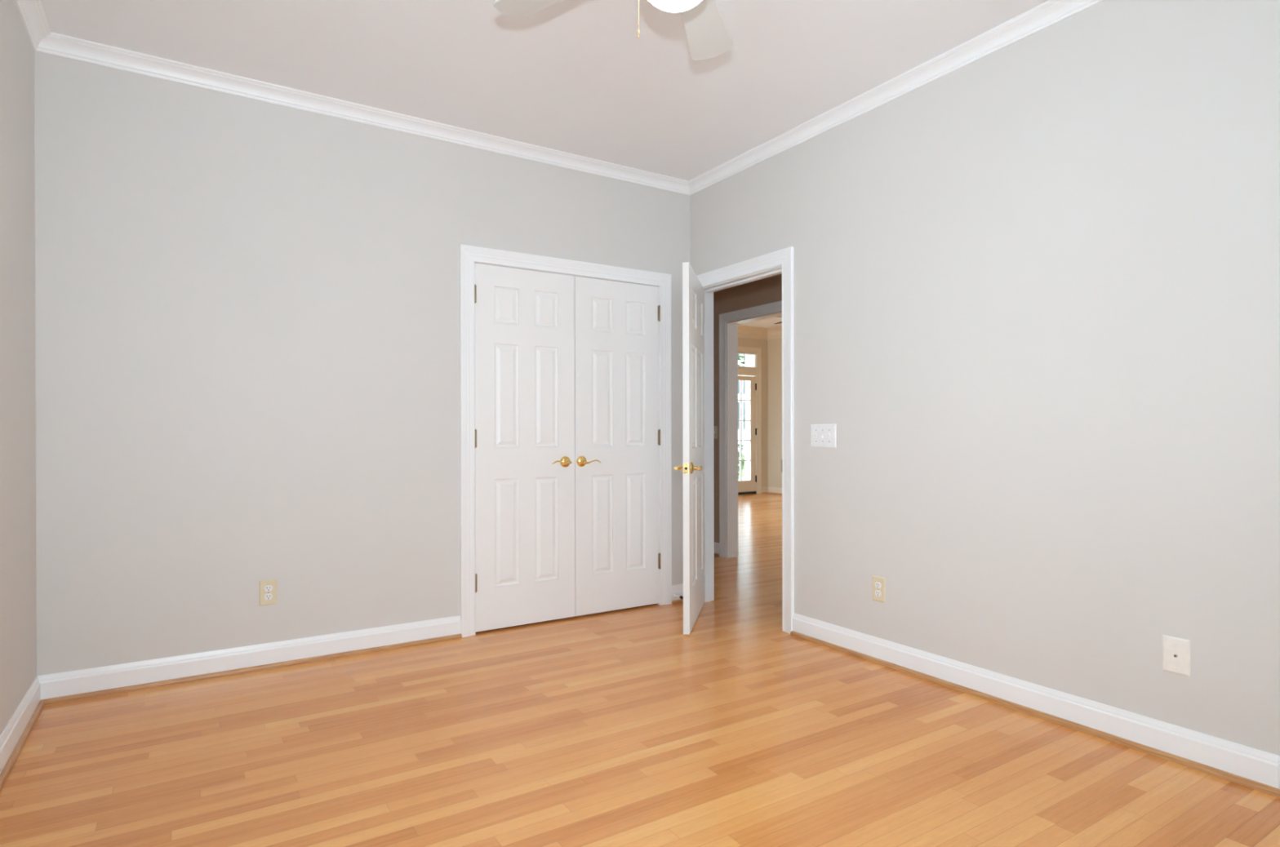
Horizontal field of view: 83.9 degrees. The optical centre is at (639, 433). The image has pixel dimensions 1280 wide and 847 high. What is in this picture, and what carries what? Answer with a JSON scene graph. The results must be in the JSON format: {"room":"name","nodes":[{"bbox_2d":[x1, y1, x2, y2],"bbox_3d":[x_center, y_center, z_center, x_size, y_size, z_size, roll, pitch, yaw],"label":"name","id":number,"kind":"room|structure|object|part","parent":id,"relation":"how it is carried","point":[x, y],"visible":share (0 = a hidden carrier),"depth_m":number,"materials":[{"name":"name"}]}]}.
{"room":"empty bedroom","nodes":[
{"label":"empty bedroom","id":0,"kind":"room"},
{"bbox_2d":[0,0,36,736],"bbox_3d":[-1.253,-0.261,0.894,0.120,2.743,4.720,0,0,-33],"label":"wall","id":1,"kind":"structure","parent":0,"point":[18,574],"depth_m":2.58,"materials":[{"name":"beige paint"}]},
{"bbox_2d":[0,676,40,774],"bbox_3d":[-1.226,1.051,0.984,0.014,0.114,4.600,0,0,-33],"label":"baseboard","id":2,"kind":"structure","parent":1,"relation":"attached to","point":[11,734],"depth_m":2.55,"materials":[{"name":"white wood"}]},
{"bbox_2d":[0,700,44,791],"bbox_3d":[-1.214,1.100,0.991,0.016,0.020,4.573,0,0,-33],"label":"trim","id":3,"kind":"structure","parent":1,"relation":"attached to","point":[19,747],"depth_m":2.50,"materials":[{"name":"brown wood"}]},
{"bbox_2d":[14,0,50,50],"bbox_3d":[-1.212,-1.599,0.991,0.060,0.067,4.600,0,0,-33],"label":"crown molding","id":4,"kind":"structure","parent":1,"relation":"attached to","point":[32,12],"depth_m":2.76,"materials":[{"name":"white wood"}]},
{"bbox_2d":[34,50,689,675],"bbox_3d":[-1.153,-0.266,3.831,3.451,2.743,0.120,0,0,-33],"label":"wall","id":5,"kind":"structure","parent":0,"point":[247,309],"depth_m":3.34,"materials":[{"name":"beige paint"}]},
{"bbox_2d":[36,615,461,700],"bbox_3d":[-1.720,1.048,3.389,1.772,0.114,0.014,0,0,-33],"label":"baseboard","id":6,"kind":"structure","parent":5,"relation":"attached to","point":[107,677],"depth_m":3.29,"materials":[{"name":"white wood"}]},
{"bbox_2d":[41,634,462,705],"bbox_3d":[-1.707,1.097,3.381,1.758,0.020,0.016,0,0,-33],"label":"trim","id":7,"kind":"structure","parent":5,"relation":"attached to","point":[224,673],"depth_m":3.28,"materials":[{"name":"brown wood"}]},
{"bbox_2d":[259,579,276,606],"bbox_3d":[-1.757,0.751,3.368,0.074,0.118,0.009,0,0,-33],"label":"wall outlet","id":8,"kind":"object","parent":5,"relation":"attached to","point":[268,588],"visible":1,"depth_m":3.37,"materials":[{"name":"beige plastic"}]},
{"bbox_2d":[264,593,272,599],"bbox_3d":[-1.756,0.770,3.366,0.034,0.028,0.003,0,0,-33],"label":"receptacle","id":9,"kind":"object","parent":8,"relation":"attached to","point":[267,596],"depth_m":3.37,"materials":[{"name":"white plastic"}]},
{"bbox_2d":[264,585,272,591],"bbox_3d":[-1.756,0.731,3.366,0.034,0.028,0.003,0,0,-33],"label":"receptacle","id":10,"kind":"object","parent":8,"relation":"attached to","point":[267,588],"depth_m":3.37,"materials":[{"name":"white plastic"}]},
{"bbox_2d":[35,31,689,195],"bbox_3d":[-1.056,-1.605,3.784,3.331,0.067,0.060,0,0,-33],"label":"crown molding","id":11,"kind":"structure","parent":5,"relation":"attached to","point":[55,44],"depth_m":3.49,"materials":[{"name":"white wood"}]},
{"bbox_2d":[474,262,574,632],"bbox_3d":[-0.645,0.075,4.069,0.621,2.031,0.094,0,0,-33],"label":"door","id":12,"kind":"structure","parent":5,"relation":"in","point":[525,318],"depth_m":4.07,"materials":[{"name":"white wood"}]},
{"bbox_3d":[-0.456,0.169,4.149,0.122,0.026,0.024,0,0,-33],"label":"lever","id":13,"kind":"part","parent":12,"relation":"part of","materials":[{"name":"gold metal"}]},
{"bbox_2d":[459,244,671,637],"bbox_3d":[-0.419,0.037,4.288,1.394,2.131,0.140,0,0,-33],"label":"door frame","id":14,"kind":"structure","parent":5,"relation":"attached to","point":[468,255],"depth_m":3.95,"materials":[{"name":"white wood"}]},
{"bbox_2d":[573,275,660,616],"bbox_3d":[-0.122,0.073,4.403,0.612,2.031,0.094,0,0,-33],"label":"door","id":15,"kind":"structure","parent":5,"relation":"in","point":[617,433],"depth_m":4.40,"materials":[{"name":"white wood"}]},
{"bbox_3d":[-0.287,0.168,4.256,0.122,0.026,0.024,0,0,-33],"label":"lever","id":16,"kind":"part","parent":15,"relation":"part of","materials":[{"name":"gold metal"}]},
{"bbox_2d":[671,583,683,600],"bbox_3d":[0.270,1.041,4.662,0.165,0.114,0.014,0,0,-33],"label":"baseboard","id":17,"kind":"structure","parent":5,"relation":"attached to","point":[677,588],"depth_m":4.64,"materials":[{"name":"white wood"}]},
{"bbox_2d":[673,593,683,599],"bbox_3d":[0.250,1.051,4.594,0.028,0.028,0.080,0,0,-33],"label":"door stop","id":18,"kind":"object","parent":17,"relation":"attached to","point":[675,595],"visible":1,"depth_m":4.60,"materials":[{"name":"white plastic"}]},
{"bbox_2d":[671,599,683,604],"bbox_3d":[0.272,1.091,4.646,0.152,0.020,0.016,0,0,-33],"label":"trim","id":19,"kind":"structure","parent":5,"relation":"attached to","point":[680,601],"depth_m":4.62,"materials":[{"name":"brown wood"}]},
{"bbox_2d":[40,0,1048,181],"bbox_3d":[0.226,-1.689,2.800,4.671,0.100,6.340,0,0,-33],"label":"ceiling","id":20,"kind":"structure","parent":0,"point":[574,77],"depth_m":3.09,"materials":[{"name":"white paint"}]},
{"bbox_2d":[493,0,733,60],"bbox_3d":[0.079,-1.342,1.909,1.215,0.590,1.229,0,0,-33],"label":"ceiling fan","id":21,"kind":"object","parent":20,"relation":"hanging from","point":[708,35],"visible":1,"depth_m":2.31,"materials":[{"name":"white"}]},
{"bbox_3d":[-0.247,-1.357,2.167,0.464,0.034,0.148,0,0,33],"label":"blade","id":22,"kind":"part","parent":21,"relation":"part of","materials":[{"name":"white wood"}]},
{"bbox_3d":[-0.003,-1.166,1.884,0.012,0.239,0.007,0,0,-33],"label":"pull chain","id":23,"kind":"part","parent":21,"relation":"part of","materials":[{"name":"gold metal"}]},
{"bbox_3d":[0.098,-1.219,1.941,0.218,0.104,0.218,0,0,-33],"label":"lamp shade","id":24,"kind":"part","parent":21,"relation":"part of","materials":[{"name":"white glass"}]},
{"bbox_3d":[0.205,-1.358,2.338,0.148,0.034,0.464,0,0,15],"label":"blade","id":25,"kind":"part","parent":21,"relation":"part of","materials":[{"name":"white wood"}]},
{"bbox_2d":[0,493,1279,846],"bbox_3d":[1.169,1.146,6.016,9.711,0.100,10.740,0,0,-33],"label":"floor","id":26,"kind":"structure","parent":0,"point":[623,727],"depth_m":2.45,"materials":[{"name":"brown wood"}]},
{"bbox_2d":[713,273,782,542],"bbox_3d":[1.094,-0.396,5.896,0.120,2.985,10.620,0,0,-33],"label":"wall","id":27,"kind":"structure","parent":0,"point":[767,290],"depth_m":6.30,"materials":[{"name":"paint"}]},
{"bbox_2d":[713,426,717,439],"bbox_3d":[0.673,-0.011,6.432,0.014,0.115,0.070,0,0,-33],"label":"switch","id":28,"kind":"object","parent":27,"relation":"attached to","point":[715,428],"visible":0.78,"depth_m":6.42,"materials":[{"name":"beige plastic"}]},
{"bbox_2d":[714,542,719,554],"bbox_3d":[0.635,1.037,6.497,0.014,0.114,0.315,0,0,-33],"label":"baseboard","id":29,"kind":"structure","parent":27,"relation":"attached to","point":[716,544],"depth_m":6.40,"materials":[{"name":"white wood"}]},
{"bbox_2d":[719,300,782,558],"bbox_3d":[1.237,0.016,5.673,0.160,2.162,1.724,0,0,-33],"label":"door frame","id":30,"kind":"structure","parent":27,"relation":"attached to","point":[728,332],"depth_m":6.31,"materials":[{"name":"white wood"}]},
{"bbox_2d":[737,337,768,487],"bbox_3d":[0.324,-0.405,11.777,4.920,2.985,0.120,0,0,-33],"label":"wall","id":31,"kind":"structure","parent":0,"point":[743,342],"depth_m":12.94,"materials":[{"name":"beige paint"}]},
{"bbox_2d":[737,352,755,368],"bbox_3d":[1.696,-1.311,12.630,0.893,0.248,0.040,0,0,-33],"label":"window","id":32,"kind":"structure","parent":31,"relation":"in","point":[738,353],"depth_m":12.82,"materials":[{"name":"white wood"}]},
{"bbox_2d":[737,375,758,494],"bbox_3d":[1.724,0.025,12.653,0.950,2.115,0.107,0,0,-33],"label":"door","id":33,"kind":"structure","parent":31,"relation":"in","point":[744,487],"depth_m":12.79,"materials":[{"name":"white wood"}]},
{"bbox_2d":[737,346,761,493],"bbox_3d":[1.693,-0.233,12.641,1.108,2.631,0.140,0,0,-33],"label":"door frame","id":34,"kind":"structure","parent":31,"relation":"attached to","point":[744,371],"depth_m":12.85,"materials":[{"name":"beige wood"}]},
{"bbox_2d":[761,486,768,492],"bbox_3d":[2.263,1.022,12.939,0.170,0.114,0.014,0,0,-33],"label":"baseboard","id":35,"kind":"structure","parent":31,"relation":"attached to","point":[763,489],"depth_m":12.94,"materials":[{"name":"beige wood"}]},
{"bbox_2d":[737,324,782,340],"bbox_3d":[2.700,-1.796,7.943,4.800,0.198,8.900,0,0,-33],"label":"crown molding","id":36,"kind":"structure","parent":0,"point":[744,331],"depth_m":12.72,"materials":[{"name":"beige wood"}]},
{"bbox_2d":[738,315,782,328],"bbox_3d":[2.700,-1.945,7.942,5.040,0.100,9.140,0,0,-33],"label":"ceiling","id":37,"kind":"structure","parent":0,"point":[769,322],"depth_m":12.29,"materials":[{"name":"white paint"}]},
{"bbox_2d":[767,337,782,488],"bbox_3d":[4.776,-0.409,9.270,0.120,2.985,8.900,0,0,-33],"label":"wall","id":38,"kind":"structure","parent":0,"point":[774,346],"depth_m":12.83,"materials":[{"name":"beige paint"}]},
{"bbox_2d":[768,486,782,493],"bbox_3d":[4.722,1.024,9.237,0.014,0.114,8.900,0,0,-33],"label":"baseboard","id":39,"kind":"structure","parent":38,"relation":"attached to","point":[774,490],"depth_m":12.81,"materials":[{"name":"beige wood"}]},
{"bbox_2d":[689,0,1279,755],"bbox_3d":[1.251,-0.270,3.385,0.120,2.743,6.220,0,0,-33],"label":"wall","id":40,"kind":"structure","parent":0,"point":[1036,282],"depth_m":2.73,"materials":[{"name":"beige paint"}]},
{"bbox_2d":[674,262,704,635],"bbox_3d":[0.326,0.079,4.251,0.153,2.028,0.773,0,0,11],"label":"door","id":41,"kind":"structure","parent":40,"relation":"in","point":[692,468],"depth_m":4.04,"materials":[{"name":"white wood"}]},
{"bbox_3d":[0.251,0.189,3.879,0.026,0.058,0.002,0,0,11],"label":"latch plate","id":42,"kind":"part","parent":41,"relation":"part of","materials":[{"name":"gold metal"}]},
{"bbox_2d":[697,246,794,634],"bbox_3d":[0.640,0.037,4.342,0.160,2.127,0.948,0,0,-33],"label":"door frame","id":43,"kind":"structure","parent":40,"relation":"attached to","point":[784,257],"depth_m":3.97,"materials":[{"name":"white wood"}]},
{"bbox_2d":[810,423,835,448],"bbox_3d":[0.954,0.011,3.725,0.017,0.122,0.173,0,0,-33],"label":"light switch","id":44,"kind":"object","parent":40,"relation":"attached to","point":[821,435],"visible":1,"depth_m":3.72,"materials":[{"name":"white plastic"}]},
{"bbox_2d":[871,575,885,603],"bbox_3d":[1.148,0.749,3.432,0.009,0.118,0.074,0,0,-33],"label":"wall outlet","id":45,"kind":"object","parent":40,"relation":"attached to","point":[878,584],"visible":1,"depth_m":3.42,"materials":[{"name":"beige plastic"}]},
{"bbox_2d":[875,590,880,596],"bbox_3d":[1.146,0.769,3.430,0.003,0.028,0.034,0,0,-33],"label":"receptacle","id":46,"kind":"object","parent":45,"relation":"attached to","point":[877,593],"depth_m":3.43,"materials":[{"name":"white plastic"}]},
{"bbox_2d":[875,582,880,588],"bbox_3d":[1.146,0.730,3.430,0.003,0.028,0.034,0,0,-33],"label":"receptacle","id":47,"kind":"object","parent":45,"relation":"attached to","point":[877,584],"depth_m":3.43,"materials":[{"name":"white plastic"}]},
{"bbox_2d":[688,0,1104,195],"bbox_3d":[1.544,-1.608,2.753,0.060,0.067,4.600,0,0,-33],"label":"crown molding","id":48,"kind":"structure","parent":40,"relation":"attached to","point":[1050,12],"depth_m":3.25,"materials":[{"name":"white wood"}]},
{"bbox_2d":[790,631,1279,798],"bbox_3d":[1.809,1.092,2.369,0.016,0.020,3.638,0,0,-33],"label":"trim","id":49,"kind":"structure","parent":40,"relation":"attached to","point":[1228,776],"depth_m":2.68,"materials":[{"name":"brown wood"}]},
{"bbox_2d":[792,613,1279,789],"bbox_3d":[1.825,1.043,2.371,0.014,0.114,3.651,0,0,-33],"label":"baseboard","id":50,"kind":"structure","parent":40,"relation":"attached to","point":[1250,763],"depth_m":2.68,"materials":[{"name":"white wood"}]},
{"bbox_2d":[1162,635,1190,676],"bbox_3d":[1.805,0.748,2.400,0.014,0.120,0.078,0,0,-33],"label":"cable jack plate","id":51,"kind":"object","parent":40,"relation":"attached to","point":[1175,651],"visible":1,"depth_m":2.40,"materials":[{"name":"beige plastic"}]},
{"label":"outside","id":52,"kind":"structure","parent":0,"visible":0},
{"bbox_2d":[737,455,745,480],"bbox_3d":[4.724,1.292,31.267,28.000,0.200,27.980,0,0,-33],"label":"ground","id":53,"kind":"structure","parent":52,"point":[744,456],"depth_m":23.49,"materials":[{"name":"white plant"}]},
{"bbox_2d":[737,444,744,478],"bbox_3d":[2.176,0.636,16.974,0.697,1.182,0.678,0,0,-33],"label":"shrub","id":54,"kind":"object","parent":53,"relation":"on","point":[743,462],"visible":0.06,"depth_m":16.89,"materials":[{"name":"green plant"}]},
{"bbox_2d":[737,354,745,455],"bbox_3d":[3.480,-2.824,41.139,9.600,8.000,6.800,0,0,-33],"label":"house","id":55,"kind":"structure","parent":53,"relation":"on","point":[742,360],"depth_m":38.88,"materials":[{"name":"white"}]},
{"bbox_2d":[737,401,739,429],"bbox_3d":[5.372,-0.999,38.727,0.220,1.550,0.054,0,0,-33],"label":"shutter","id":56,"kind":"object","parent":55,"relation":"hanging from","point":[738,402],"depth_m":38.71,"materials":[{"name":"grey paint"}]},
{"bbox_2d":[737,365,740,393],"bbox_3d":[5.368,-2.949,38.723,0.220,1.550,0.054,0,0,-33],"label":"shutter","id":57,"kind":"object","parent":55,"relation":"hanging from","point":[740,366],"depth_m":38.71,"materials":[{"name":"grey paint"}]},
{"bbox_3d":[5.556,-0.999,38.829,0.160,1.450,0.009,0,0,-33],"label":"pane","id":58,"kind":"part","parent":55,"relation":"part of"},
{"bbox_2d":[742,380,745,394],"bbox_3d":[5.722,-2.950,38.949,0.220,1.550,0.054,0,0,-33],"label":"shutter","id":59,"kind":"object","parent":55,"relation":"hanging from","point":[744,381],"depth_m":38.90,"materials":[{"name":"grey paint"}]},
{"bbox_2d":[742,401,745,429],"bbox_3d":[5.726,-1.000,38.953,0.220,1.550,0.054,0,0,-33],"label":"shutter","id":60,"kind":"object","parent":55,"relation":"hanging from","point":[744,402],"depth_m":38.91,"materials":[{"name":"grey paint"}]},
{"bbox_2d":[737,354,745,366],"bbox_3d":[2.716,-1.752,24.988,2.258,5.925,2.305,0,0,-33],"label":"tree","id":61,"kind":"object","parent":53,"relation":"on","point":[739,355],"visible":0.02,"depth_m":24.80,"materials":[{"name":"green plant"}]},
{"bbox_3d":[1.671,1.170,14.135,4.000,0.120,2.360,0,0,-33],"label":"porch slab","id":62,"kind":"object","parent":53,"relation":"on","visible":0},
{"bbox_2d":[742,354,751,480],"bbox_3d":[2.277,-0.517,14.794,0.240,3.250,0.240,0,0,-43],"label":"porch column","id":63,"kind":"structure","parent":62,"relation":"on","point":[748,357],"depth_m":14.76,"materials":[{"name":"white"}]}
]}

